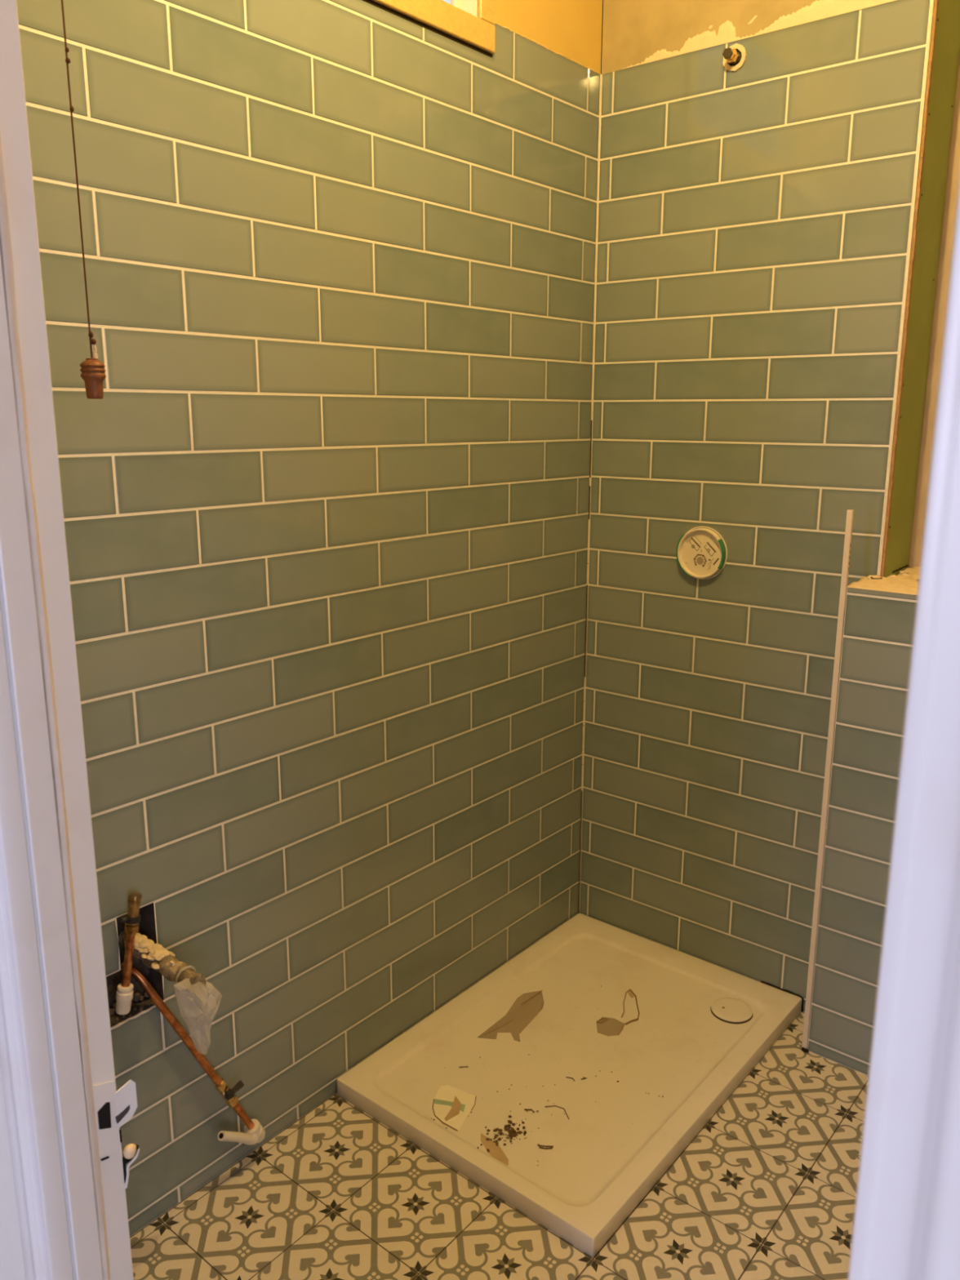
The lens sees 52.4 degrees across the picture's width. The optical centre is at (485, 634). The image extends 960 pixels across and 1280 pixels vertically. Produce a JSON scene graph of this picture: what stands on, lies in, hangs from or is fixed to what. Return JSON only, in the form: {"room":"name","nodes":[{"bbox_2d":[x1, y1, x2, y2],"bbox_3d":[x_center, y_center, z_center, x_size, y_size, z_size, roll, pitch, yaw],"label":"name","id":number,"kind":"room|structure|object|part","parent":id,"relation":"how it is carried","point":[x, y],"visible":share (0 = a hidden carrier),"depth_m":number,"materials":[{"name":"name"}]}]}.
{"room":"bathroom","nodes":[
{"label":"bathroom","id":0,"kind":"room"},
{"bbox_2d":[0,1071,25,1279],"bbox_3d":[-0.302,-0.117,0.755,1.873,3.000,0.064,10,16,38],"label":"wall","id":1,"kind":"structure","parent":0,"point":[11,1262],"depth_m":1.06,"materials":[{"name":"white paint"}]},
{"bbox_2d":[0,0,959,1279],"bbox_3d":[-0.108,0.363,0.696,0.860,2.090,0.105,10,16,38],"label":"door frame","id":2,"kind":"structure","parent":1,"relation":"in","point":[65,1112],"depth_m":0.82,"materials":[{"name":"white paint"}]},
{"bbox_3d":[-0.442,0.314,0.911,0.062,2.090,0.022,10,16,38],"label":"architrave","id":3,"kind":"part","parent":2,"relation":"part of","materials":[{"name":"white paint"}]},
{"bbox_3d":[-0.373,0.484,0.985,0.004,0.090,0.044,12,17,42],"label":"plate","id":4,"kind":"part","parent":2,"relation":"part of","materials":[{"name":"white paint"}]},
{"bbox_3d":[-0.367,0.533,1.006,0.011,0.015,0.014,10,16,38],"label":"knob","id":5,"kind":"part","parent":2,"relation":"part of","materials":[{"name":"ceramic"}]},
{"bbox_3d":[0.175,0.427,0.419,0.062,2.090,0.022,10,16,38],"label":"architrave","id":6,"kind":"part","parent":2,"relation":"part of","materials":[{"name":"white paint"}]},
{"bbox_2d":[16,0,603,1236],"bbox_3d":[-0.256,-0.423,2.116,0.076,3.000,2.153,10,16,38],"label":"wall","id":7,"kind":"structure","parent":0,"point":[326,494],"depth_m":2.00,"materials":[{"name":"green tile"}]},
{"bbox_2d":[115,892,142,1014],"bbox_3d":[-0.641,0.574,1.753,0.062,0.222,0.029,-11,17,-42],"label":"supply pipe","id":8,"kind":"object","parent":7,"relation":"attached to","point":[124,994],"visible":1,"depth_m":1.75,"materials":[{"name":"orange metal"}]},
{"bbox_2d":[118,930,206,985],"bbox_3d":[-0.588,0.590,1.762,0.238,0.041,0.046,10,16,38],"label":"pipe stub","id":9,"kind":"object","parent":7,"relation":"attached to","point":[153,955],"visible":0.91,"depth_m":1.75,"materials":[{"name":"beige"}]},
{"bbox_2d":[169,960,222,1054],"bbox_3d":[-0.511,0.668,1.713,0.086,0.173,0.070,-1,13,-6],"label":"plastic bag","id":10,"kind":"object","parent":9,"relation":"hanging from","point":[198,1003],"visible":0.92,"depth_m":1.70,"materials":[{"name":"white plastic"}]},
{"bbox_2d":[120,960,265,1145],"bbox_3d":[-0.565,0.847,1.934,0.263,0.503,0.069,-9,16,-36],"label":"pipe","id":11,"kind":"object","parent":7,"relation":"attached to","point":[255,1133],"visible":0.96,"depth_m":1.96,"materials":[{"name":"gold metal"}]},
{"bbox_3d":[-0.511,0.927,1.988,0.019,0.025,0.041,10,16,38],"label":"valve lever","id":12,"kind":"part","parent":11,"relation":"part of","materials":[{"name":"black plastic"}]},
{"bbox_2d":[362,0,495,57],"bbox_3d":[-0.279,-1.438,1.848,0.083,0.423,0.853,10,16,38],"label":"window","id":13,"kind":"structure","parent":7,"relation":"in","point":[472,22],"depth_m":2.09,"materials":[{"name":"yellow paint"}]},
{"bbox_3d":[-0.303,-1.477,1.860,0.003,0.347,0.725,10,16,38],"label":"pane","id":14,"kind":"part","parent":13,"relation":"part of","materials":[{"name":"clear glass"}]},
{"bbox_3d":[-0.303,-1.475,1.860,0.018,0.356,0.743,10,16,38],"label":"sash","id":15,"kind":"part","parent":13,"relation":"part of","materials":[{"name":"white paint"}]},
{"bbox_2d":[129,1011,868,1279],"bbox_3d":[0.338,1.218,1.778,1.770,0.050,1.969,10,16,38],"label":"floor","id":16,"kind":"structure","parent":0,"point":[766,1189],"depth_m":1.96,"materials":[{"name":"tile"}]},
{"bbox_2d":[337,913,803,1257],"bbox_3d":[0.251,1.020,2.438,0.717,0.046,1.013,10,16,38],"label":"shower tray","id":17,"kind":"object","parent":16,"relation":"on","point":[702,1026],"visible":1,"depth_m":2.33,"materials":[{"name":"white ceramic"}]},
{"bbox_2d":[432,1084,476,1131],"bbox_3d":[-0.080,1.063,2.195,0.100,0.003,0.128,6,14,23],"label":"sticker","id":18,"kind":"object","parent":17,"relation":"on","point":[451,1106],"visible":1,"depth_m":2.20,"materials":[{"name":"white paper"}]},
{"bbox_2d":[480,1133,508,1165],"bbox_3d":[0.019,1.092,2.066,0.030,0.001,0.116,-6,14,-25],"label":"smear","id":19,"kind":"object","parent":17,"relation":"on","point":[495,1152],"visible":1,"depth_m":2.06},
{"bbox_2d":[482,990,543,1035],"bbox_3d":[0.092,0.989,2.523,0.100,0.004,0.265,8,15,31],"label":"film","id":20,"kind":"object","parent":17,"relation":"on","point":[541,990],"visible":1,"depth_m":2.58,"materials":[{"name":"clear plastic"}]},
{"bbox_2d":[458,1066,586,1149],"bbox_3d":[0.071,1.063,2.195,0.304,0.004,0.242,2,13,8],"label":"dirt streaks","id":21,"kind":"object","parent":17,"relation":"on","point":[540,1146],"visible":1,"depth_m":2.18,"materials":[{"name":"brown soil"}]},
{"bbox_2d":[431,986,663,1165],"bbox_3d":[0.205,1.030,2.336,0.455,0.006,0.706,10,16,38],"label":"crumbs","id":22,"kind":"object","parent":17,"relation":"on","point":[511,1135],"visible":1,"depth_m":2.12,"materials":[{"name":"black soil"}]},
{"bbox_2d":[596,988,639,1035],"bbox_3d":[0.357,0.987,2.538,0.090,0.006,0.218,10,16,38],"label":"film","id":23,"kind":"object","parent":17,"relation":"on","point":[631,993],"visible":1,"depth_m":2.54,"materials":[{"name":"clear plastic"}]},
{"bbox_2d":[578,0,959,1012],"bbox_3d":[0.627,-0.524,2.577,0.944,3.000,0.198,10,16,38],"label":"wall","id":24,"kind":"structure","parent":0,"point":[770,228],"depth_m":2.45,"materials":[{"name":"green tile"}]},
{"bbox_2d":[675,526,727,579],"bbox_3d":[0.565,-0.212,2.557,0.140,0.140,0.018,10,16,38],"label":"cap","id":25,"kind":"object","parent":24,"relation":"attached to","point":[701,553],"visible":1,"depth_m":2.56,"materials":[{"name":"beige plastic"}]},
{"bbox_2d":[685,535,719,569],"bbox_3d":[0.568,-0.212,2.557,0.096,0.090,0.001,10,16,38],"label":"print","id":26,"kind":"object","parent":25,"relation":"attached to","point":[702,552],"depth_m":2.56,"materials":[{"name":"grey"}]},
{"bbox_2d":[722,43,746,71],"bbox_3d":[0.574,-1.352,2.280,0.059,0.059,0.043,10,16,38],"label":"outlet","id":27,"kind":"object","parent":24,"relation":"attached to","point":[731,55],"visible":1,"depth_m":2.28,"materials":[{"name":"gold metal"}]},
{"bbox_2d":[807,564,919,1075],"bbox_3d":[1.290,0.500,2.151,0.961,1.193,0.352,10,16,38],"label":"wall","id":28,"kind":"structure","parent":0,"point":[879,619],"depth_m":2.26,"materials":[{"name":"green tile"}]},
{"bbox_2d":[800,509,853,1052],"bbox_3d":[0.812,0.383,2.306,0.021,1.350,0.045,10,16,38],"label":"trim","id":29,"kind":"structure","parent":28,"relation":"attached to","point":[850,513],"depth_m":2.28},
{"bbox_2d":[908,52,959,568],"bbox_3d":[1.480,-0.899,1.979,1.050,2.000,0.100,10,16,38],"label":"wall","id":30,"kind":"structure","parent":0,"point":[953,169],"depth_m":2.30,"materials":[{"name":"paint"}]},
{"bbox_3d":[0.410,-1.812,1.239,2.050,0.100,2.267,10,16,38],"label":"ceiling","id":31,"kind":"structure","parent":0,"visible":0},
{"bbox_2d":[61,0,106,399],"bbox_3d":[-0.510,-1.005,1.123,0.031,1.428,0.031,10,16,38],"label":"pull cord","id":32,"kind":"object","parent":31,"relation":"hanging from","point":[92,370],"visible":1,"depth_m":1.26,"materials":[{"name":"brown wood"}]},
{"bbox_3d":[-0.512,-0.334,1.274,0.031,0.051,0.031,10,16,38],"label":"wooden pull","id":33,"kind":"part","parent":32,"relation":"part of","materials":[{"name":"brown wood"}]}
]}

